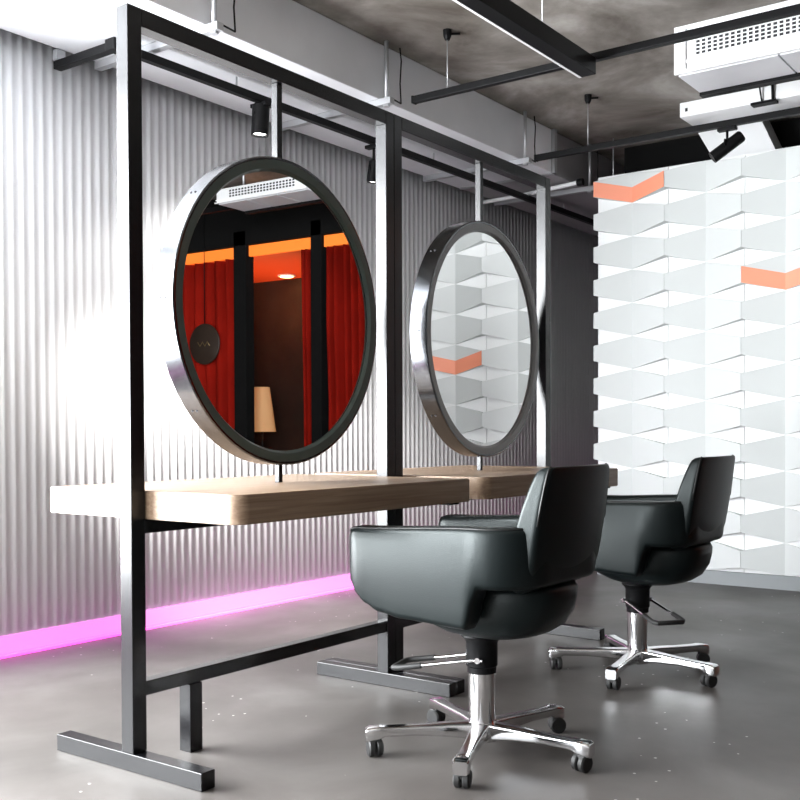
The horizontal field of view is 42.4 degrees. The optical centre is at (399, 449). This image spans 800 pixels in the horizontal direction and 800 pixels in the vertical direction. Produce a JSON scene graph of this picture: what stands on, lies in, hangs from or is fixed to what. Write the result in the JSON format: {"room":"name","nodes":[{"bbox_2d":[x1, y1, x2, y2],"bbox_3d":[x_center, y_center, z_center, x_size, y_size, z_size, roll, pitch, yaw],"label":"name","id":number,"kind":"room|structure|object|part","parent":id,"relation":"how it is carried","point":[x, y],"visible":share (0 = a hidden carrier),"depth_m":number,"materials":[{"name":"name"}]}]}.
{"room":"service shop","nodes":[
{"label":"service shop","id":0,"kind":"room"},
{"bbox_2d":[0,28,597,635],"bbox_3d":[0.127,-0.564,6.892,0.053,2.608,7.100,1,1,36],"label":"wall","id":1,"kind":"structure","parent":0,"point":[59,323],"depth_m":4.98,"materials":[{"name":"white metal"}]},
{"bbox_2d":[0,586,352,655],"bbox_3d":[-0.973,0.815,5.430,0.040,0.092,10.800,1,1,36],"label":"baseboard","id":2,"kind":"structure","parent":1,"relation":"attached to","point":[352,586],"depth_m":5.19,"materials":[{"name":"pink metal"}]},
{"bbox_2d":[0,571,799,799],"bbox_3d":[1.984,0.912,3.275,7.440,0.050,10.800,1,1,36],"label":"floor","id":3,"kind":"structure","parent":0,"point":[283,729],"depth_m":3.48,"materials":[{"name":"concrete"}]},
{"bbox_2d":[0,615,120,658],"bbox_3d":[-1.516,0.828,4.614,0.040,0.097,0.627,1,1,36],"label":"light","id":4,"kind":"object","parent":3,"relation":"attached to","point":[43,638],"depth_m":4.60,"materials":[{"name":"purple"}]},
{"bbox_2d":[146,574,353,629],"bbox_3d":[-0.770,0.808,5.637,0.040,0.097,1.597,1,1,36],"label":"light","id":5,"kind":"object","parent":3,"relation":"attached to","point":[156,616],"depth_m":5.53,"materials":[{"name":"purple"}]},
{"bbox_2d":[57,3,456,791],"bbox_3d":[-0.415,-0.177,3.393,0.625,2.141,1.240,1,1,36],"label":"frame","id":6,"kind":"object","parent":3,"relation":"on","point":[132,22],"visible":0.9,"depth_m":2.96,"materials":[{"name":"black metal"}]},
{"bbox_3d":[-0.756,-0.192,2.904,0.050,2.091,0.049,1,1,36],"label":"post","id":7,"kind":"part","parent":6,"relation":"part of","materials":[{"name":"black metal"}]},
{"bbox_3d":[-0.404,0.208,3.393,0.040,0.040,1.140,1,1,36],"label":"table rail","id":8,"kind":"part","parent":6,"relation":"part of","materials":[{"name":"black metal"}]},
{"bbox_3d":[-0.627,0.797,3.094,0.048,0.204,0.048,1,1,36],"label":"short leg","id":9,"kind":"part","parent":6,"relation":"part of","materials":[{"name":"black metal"}]},
{"bbox_2d":[50,474,468,524],"bbox_3d":[-0.418,0.151,3.402,0.815,0.088,1.136,1,1,36],"label":"table","id":10,"kind":"object","parent":6,"relation":"on","point":[247,500],"visible":0.98,"depth_m":3.06,"materials":[{"name":"brown wood"}]},
{"bbox_3d":[-0.408,-1.222,3.368,0.050,0.050,1.140,1,1,36],"label":"rail","id":11,"kind":"part","parent":6,"relation":"part of","materials":[{"name":"black metal"}]},
{"bbox_3d":[-0.402,0.668,3.400,0.040,0.041,1.140,1,1,36],"label":"rail","id":12,"kind":"part","parent":6,"relation":"part of","materials":[{"name":"black metal"}]},
{"bbox_2d":[156,83,376,481],"bbox_3d":[-0.398,-0.545,3.383,0.076,1.304,0.995,0,1,35],"label":"round mirror","id":13,"kind":"object","parent":6,"relation":"hanging from","point":[266,305],"visible":1,"depth_m":3.31,"materials":[{"name":"grey metal"}]},
{"bbox_3d":[-0.380,-0.448,3.373,0.004,0.914,0.914,0,1,35],"label":"glass","id":14,"kind":"part","parent":13,"relation":"part of","materials":[{"name":"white mirror"}]},
{"bbox_3d":[-0.403,-1.071,3.377,0.025,0.252,0.025,0,1,35],"label":"hanging rod","id":15,"kind":"part","parent":13,"relation":"part of","materials":[{"name":"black metal"}]},
{"bbox_3d":[-0.399,0.077,3.397,0.018,0.058,0.018,0,1,35],"label":"rod","id":16,"kind":"part","parent":13,"relation":"part of","materials":[{"name":"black metal"}]},
{"bbox_3d":[-0.054,-0.211,3.867,0.050,2.091,0.049,1,1,36],"label":"post","id":17,"kind":"part","parent":6,"relation":"part of","materials":[{"name":"black metal"}]},
{"bbox_2d":[326,114,603,694],"bbox_3d":[0.317,-0.197,4.396,0.625,2.141,1.240,1,1,36],"label":"frame","id":18,"kind":"object","parent":3,"relation":"on","point":[403,127],"visible":0.38,"depth_m":4.43,"materials":[{"name":"black metal"}]},
{"bbox_3d":[-0.024,-0.212,3.908,0.050,2.091,0.049,1,1,36],"label":"post","id":19,"kind":"part","parent":18,"relation":"part of","materials":[{"name":"black metal"}]},
{"bbox_3d":[0.330,0.648,4.404,0.040,0.041,1.140,1,1,36],"label":"rail","id":20,"kind":"part","parent":18,"relation":"part of","materials":[{"name":"black metal"}]},
{"bbox_2d":[315,465,617,498],"bbox_3d":[0.314,0.131,4.405,0.815,0.088,1.136,1,1,36],"label":"table","id":21,"kind":"object","parent":18,"relation":"on","point":[492,482],"visible":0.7,"depth_m":3.97,"materials":[{"name":"brown wood"}]},
{"bbox_3d":[0.324,-1.242,4.371,0.050,0.050,1.140,1,1,36],"label":"rail","id":22,"kind":"part","parent":18,"relation":"part of","materials":[{"name":"black metal"}]},
{"bbox_2d":[410,163,538,469],"bbox_3d":[0.342,-0.565,4.398,0.076,1.304,0.995,0,1,34],"label":"round mirror","id":23,"kind":"object","parent":18,"relation":"hanging from","point":[474,331],"visible":1,"depth_m":4.32,"materials":[{"name":"grey metal"}]},
{"bbox_3d":[0.337,-1.091,4.392,0.025,0.252,0.025,0,1,34],"label":"hanging rod","id":24,"kind":"part","parent":23,"relation":"part of","materials":[{"name":"silver metal"}]},
{"bbox_3d":[0.341,0.058,4.411,0.018,0.058,0.018,0,1,33],"label":"rod","id":25,"kind":"part","parent":23,"relation":"part of","materials":[{"name":"silver metal"}]},
{"bbox_3d":[0.360,-0.468,4.388,0.005,0.914,0.914,0,1,33],"label":"glass","id":26,"kind":"part","parent":23,"relation":"part of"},
{"bbox_3d":[0.678,-0.231,4.870,0.050,2.091,0.049,1,1,36],"label":"post","id":27,"kind":"part","parent":18,"relation":"part of","materials":[{"name":"black metal"}]},
{"bbox_2d":[350,463,608,788],"bbox_3d":[0.264,0.468,3.046,0.663,0.859,0.688,1,1,36],"label":"salon chair","id":28,"kind":"object","parent":3,"relation":"on","point":[486,580],"visible":1,"depth_m":2.86,"materials":[{"name":"black leather"}]},
{"bbox_3d":[0.039,0.647,3.137,0.101,0.032,0.140,0,1,22],"label":"handle","id":29,"kind":"part","parent":28,"relation":"part of","materials":[{"name":"silver metal"}]},
{"bbox_3d":[0.056,0.830,3.045,0.315,0.052,0.054,0,1,-4],"label":"leg","id":30,"kind":"part","parent":28,"relation":"part of","materials":[{"name":"silver metal"}]},
{"bbox_3d":[0.173,0.827,3.232,0.054,0.052,0.315,-1,1,-22],"label":"leg","id":31,"kind":"part","parent":28,"relation":"part of","materials":[{"name":"silver metal"}]},
{"bbox_3d":[0.138,0.630,3.097,0.266,0.054,0.131,0,1,22],"label":"lever","id":32,"kind":"part","parent":28,"relation":"part of","materials":[{"name":"silver metal"}]},
{"bbox_3d":[0.197,0.833,2.876,0.054,0.052,0.315,0,1,14],"label":"leg","id":33,"kind":"part","parent":28,"relation":"part of","materials":[{"name":"silver metal"}]},
{"bbox_3d":[0.266,0.458,3.034,0.500,0.164,0.356,1,1,36],"label":"seat","id":34,"kind":"part","parent":28,"relation":"part of","materials":[{"name":"black leather"}]},
{"bbox_3d":[0.387,0.827,3.178,0.315,0.052,0.054,-1,1,-40],"label":"leg","id":35,"kind":"part","parent":28,"relation":"part of","materials":[{"name":"silver metal"}]},
{"bbox_3d":[0.402,0.830,2.958,0.315,0.052,0.054,0,1,32],"label":"leg","id":36,"kind":"part","parent":28,"relation":"part of","materials":[{"name":"silver metal"}]},
{"bbox_3d":[0.459,0.215,2.889,0.137,0.344,0.414,1,1,36],"label":"backrest","id":37,"kind":"part","parent":28,"relation":"part of","materials":[{"name":"black leather"}]},
{"bbox_2d":[549,455,734,689],"bbox_3d":[0.936,0.450,4.048,0.664,0.856,0.657,1,1,36],"label":"salon chair","id":38,"kind":"object","parent":3,"relation":"on","point":[647,541],"visible":0.76,"depth_m":3.84,"materials":[{"name":"black leather"}]},
{"bbox_3d":[0.754,0.809,4.109,0.315,0.052,0.054,0,1,11],"label":"leg","id":39,"kind":"part","parent":38,"relation":"part of","materials":[{"name":"silver metal"}]},
{"bbox_3d":[0.915,0.806,4.259,0.054,0.052,0.315,0,1,-7],"label":"leg","id":40,"kind":"part","parent":38,"relation":"part of","materials":[{"name":"silver metal"}]},
{"bbox_3d":[0.847,0.813,3.909,0.054,0.052,0.315,0,1,29],"label":"leg","id":41,"kind":"part","parent":38,"relation":"part of","materials":[{"name":"silver metal"}]},
{"bbox_3d":[0.964,0.613,3.960,0.131,0.054,0.266,0,1,-14],"label":"lever","id":42,"kind":"part","parent":38,"relation":"part of","materials":[{"name":"silver metal"}]},
{"bbox_3d":[0.961,0.438,4.049,0.500,0.164,0.356,1,1,36],"label":"seat","id":43,"kind":"part","parent":38,"relation":"part of","materials":[{"name":"black leather"}]},
{"bbox_3d":[0.990,0.631,3.857,0.140,0.032,0.101,0,1,-14],"label":"handle","id":44,"kind":"part","parent":38,"relation":"part of","materials":[{"name":"black metal"}]},
{"bbox_3d":[1.108,0.808,4.152,0.315,0.052,0.054,-1,1,-25],"label":"leg","id":45,"kind":"part","parent":38,"relation":"part of","materials":[{"name":"silver metal"}]},
{"bbox_3d":[1.065,0.811,3.936,0.054,0.052,0.315,-1,1,-43],"label":"leg","id":46,"kind":"part","parent":38,"relation":"part of","materials":[{"name":"silver metal"}]},
{"bbox_3d":[1.154,0.196,3.904,0.137,0.344,0.414,1,1,36],"label":"backrest","id":47,"kind":"part","parent":38,"relation":"part of","materials":[{"name":"black leather"}]},
{"bbox_2d":[293,0,799,165],"bbox_3d":[1.974,-2.078,3.224,7.440,0.100,10.800,1,1,36],"label":"ceiling","id":48,"kind":"structure","parent":0,"point":[640,93],"depth_m":5.33,"materials":[{"name":"concrete"}]},
{"bbox_2d":[94,0,235,70],"bbox_3d":[-1.023,-1.875,4.489,0.789,0.329,0.142,1,1,36],"label":"hanger","id":49,"kind":"object","parent":48,"relation":"hanging from","point":[215,27],"visible":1,"depth_m":4.32,"materials":[{"name":"silver metal"}]},
{"bbox_3d":[-0.763,-1.871,4.235,0.031,0.328,0.036,1,1,36],"label":"rod","id":50,"kind":"part","parent":49,"relation":"part of","materials":[{"name":"silver metal"}]},
{"bbox_2d":[0,0,623,235],"bbox_3d":[-0.610,-1.906,5.100,0.736,0.286,10.780,1,1,36],"label":"ceiling beam","id":51,"kind":"structure","parent":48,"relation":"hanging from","point":[287,34],"depth_m":5.07,"materials":[{"name":"silver metal"}]},
{"bbox_2d":[105,37,593,225],"bbox_3d":[0.501,-1.748,6.604,0.060,0.088,5.785,1,1,36],"label":"rail","id":52,"kind":"object","parent":51,"relation":"hanging from","point":[110,43],"visible":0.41,"depth_m":5.30,"materials":[{"name":"black"}]},
{"bbox_2d":[53,43,112,70],"bbox_3d":[-1.357,-1.707,4.424,0.370,0.082,0.044,1,1,36],"label":"rail","id":53,"kind":"object","parent":52,"relation":"attached to","point":[61,62],"visible":0.88,"depth_m":4.43,"materials":[{"name":"black"}]},
{"bbox_2d":[250,101,270,137],"bbox_3d":[-0.676,-1.599,4.993,0.100,0.157,0.090,1,1,36],"label":"spotlight","id":54,"kind":"object","parent":52,"relation":"attached to","point":[260,110],"visible":1,"depth_m":4.96,"materials":[{"name":"black metal"}]},
{"bbox_2d":[365,143,375,183],"bbox_3d":[-0.145,-1.585,5.721,0.100,0.214,0.090,1,1,36],"label":"spotlight","id":55,"kind":"object","parent":52,"relation":"attached to","point":[371,174],"visible":0.7,"depth_m":5.69,"materials":[{"name":"black metal"}]},
{"bbox_2d":[483,178,584,203],"bbox_3d":[0.913,-1.775,7.129,0.063,0.050,0.879,-1,1,-43],"label":"pipe","id":56,"kind":"object","parent":51,"relation":"attached to","point":[579,182],"visible":0.86,"depth_m":7.00,"materials":[{"name":"white metal"}]},
{"bbox_2d":[282,40,401,130],"bbox_3d":[-0.327,-1.894,5.442,0.789,0.329,0.142,1,1,36],"label":"hanger","id":57,"kind":"object","parent":48,"relation":"hanging from","point":[385,102],"visible":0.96,"depth_m":5.23,"materials":[{"name":"silver metal"}]},
{"bbox_3d":[-0.068,-1.890,5.188,0.031,0.328,0.036,1,1,36],"label":"rod","id":58,"kind":"part","parent":57,"relation":"part of","materials":[{"name":"silver metal"}]},
{"bbox_2d":[423,111,535,181],"bbox_3d":[0.510,-1.916,6.589,0.789,0.329,0.142,1,1,36],"label":"hanger","id":59,"kind":"object","parent":48,"relation":"hanging from","point":[525,161],"visible":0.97,"depth_m":6.38,"materials":[{"name":"silver metal"}]},
{"bbox_3d":[0.769,-1.913,6.335,0.031,0.328,0.036,1,1,36],"label":"rod","id":60,"kind":"part","parent":59,"relation":"part of","materials":[{"name":"silver metal"}]},
{"bbox_2d":[453,0,595,77],"bbox_3d":[-0.057,-1.830,3.363,0.082,0.386,3.023,1,1,36],"label":"linear pendant","id":61,"kind":"object","parent":48,"relation":"hanging from","point":[507,16],"visible":1,"depth_m":4.14,"materials":[{"name":"black metal"}]},
{"bbox_2d":[494,144,598,205],"bbox_3d":[1.040,-1.930,7.316,0.789,0.329,0.142,1,1,36],"label":"hanger","id":62,"kind":"object","parent":48,"relation":"hanging from","point":[589,188],"visible":0.64,"depth_m":7.14,"materials":[{"name":"silver metal"}]},
{"bbox_3d":[1.299,-1.927,7.062,0.031,0.328,0.036,1,1,36],"label":"rod","id":63,"kind":"part","parent":62,"relation":"part of","materials":[{"name":"silver metal"}]},
{"bbox_2d":[411,3,799,104],"bbox_3d":[2.096,-1.875,3.704,5.006,0.321,0.076,1,1,36],"label":"ceiling track","id":64,"kind":"object","parent":48,"relation":"hanging from","point":[793,10],"visible":1,"depth_m":4.48,"materials":[{"name":"black metal"}]},
{"bbox_2d":[534,94,799,161],"bbox_3d":[2.856,-1.891,4.762,5.026,0.331,0.076,1,1,36],"label":"ceiling track","id":65,"kind":"object","parent":48,"relation":"hanging from","point":[794,111],"visible":1,"depth_m":5.74,"materials":[{"name":"black metal"}]},
{"bbox_2d":[709,125,744,162],"bbox_3d":[1.758,-1.642,5.548,0.188,0.187,0.080,0,1,8],"label":"spotlight","id":66,"kind":"object","parent":65,"relation":"attached to","point":[729,144],"visible":1,"depth_m":5.53,"materials":[{"name":"black metal"}]},
{"bbox_2d":[674,0,799,97],"bbox_3d":[2.037,-1.929,4.747,1.464,0.244,0.382,1,1,36],"label":"air conditioner","id":67,"kind":"object","parent":48,"relation":"attached to","point":[764,54],"visible":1,"depth_m":4.91,"materials":[{"name":"white metal"}]},
{"bbox_3d":[2.030,-1.827,4.737,1.440,0.012,0.290,1,1,36],"label":"filter panel","id":68,"kind":"part","parent":67,"relation":"part of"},
{"bbox_2d":[696,16,799,53],"bbox_3d":[1.921,-1.935,4.611,1.221,0.067,0.006,1,1,36],"label":"grille","id":69,"kind":"object","parent":67,"relation":"attached to","point":[789,27],"depth_m":4.82,"materials":[{"name":"grey metal"}]},
{"bbox_2d":[680,80,799,125],"bbox_3d":[2.422,-2.020,5.755,1.700,0.106,0.285,1,1,36],"label":"ceiling box","id":70,"kind":"object","parent":48,"relation":"attached to","point":[781,96],"visible":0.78,"depth_m":6.00,"materials":[{"name":"white metal"}]},
{"bbox_2d":[698,120,781,157],"bbox_3d":[2.173,-1.880,6.506,0.585,0.403,0.250,1,1,36],"label":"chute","id":71,"kind":"object","parent":48,"relation":"attached to","point":[759,136],"visible":0.29,"depth_m":6.38,"materials":[{"name":"white metal"}]},
{"bbox_2d":[594,146,799,576],"bbox_3d":[2.482,-0.520,5.991,2.910,2.548,0.100,1,1,36],"label":"wall","id":72,"kind":"structure","parent":0,"point":[695,360],"depth_m":6.40,"materials":[{"name":"white tile"}]},
{"bbox_2d":[593,171,663,202],"bbox_3d":[1.487,-1.684,6.671,0.481,0.156,0.070,1,1,36],"label":"chevron","id":73,"kind":"object","parent":72,"relation":"attached to","point":[600,190],"visible":1,"depth_m":6.70,"materials":[{"name":"orange paint"}]},
{"bbox_2d":[597,570,799,590],"bbox_3d":[2.504,0.797,6.037,2.912,0.083,0.042,1,1,36],"label":"baseboard","id":74,"kind":"structure","parent":72,"relation":"attached to","point":[779,582],"depth_m":6.29,"materials":[{"name":"grey"}]},
{"bbox_2d":[741,266,799,289],"bbox_3d":[2.273,-1.030,6.110,0.481,0.156,0.070,1,1,36],"label":"chevron","id":75,"kind":"object","parent":72,"relation":"attached to","point":[749,275],"visible":1,"depth_m":6.17,"materials":[{"name":"orange paint"}]},
{"bbox_2d":[624,117,799,173],"bbox_3d":[2.737,-0.626,6.354,2.875,2.916,0.050,1,1,36],"label":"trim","id":76,"kind":"structure","parent":0,"point":[691,149],"depth_m":6.93,"materials":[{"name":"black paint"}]}
]}

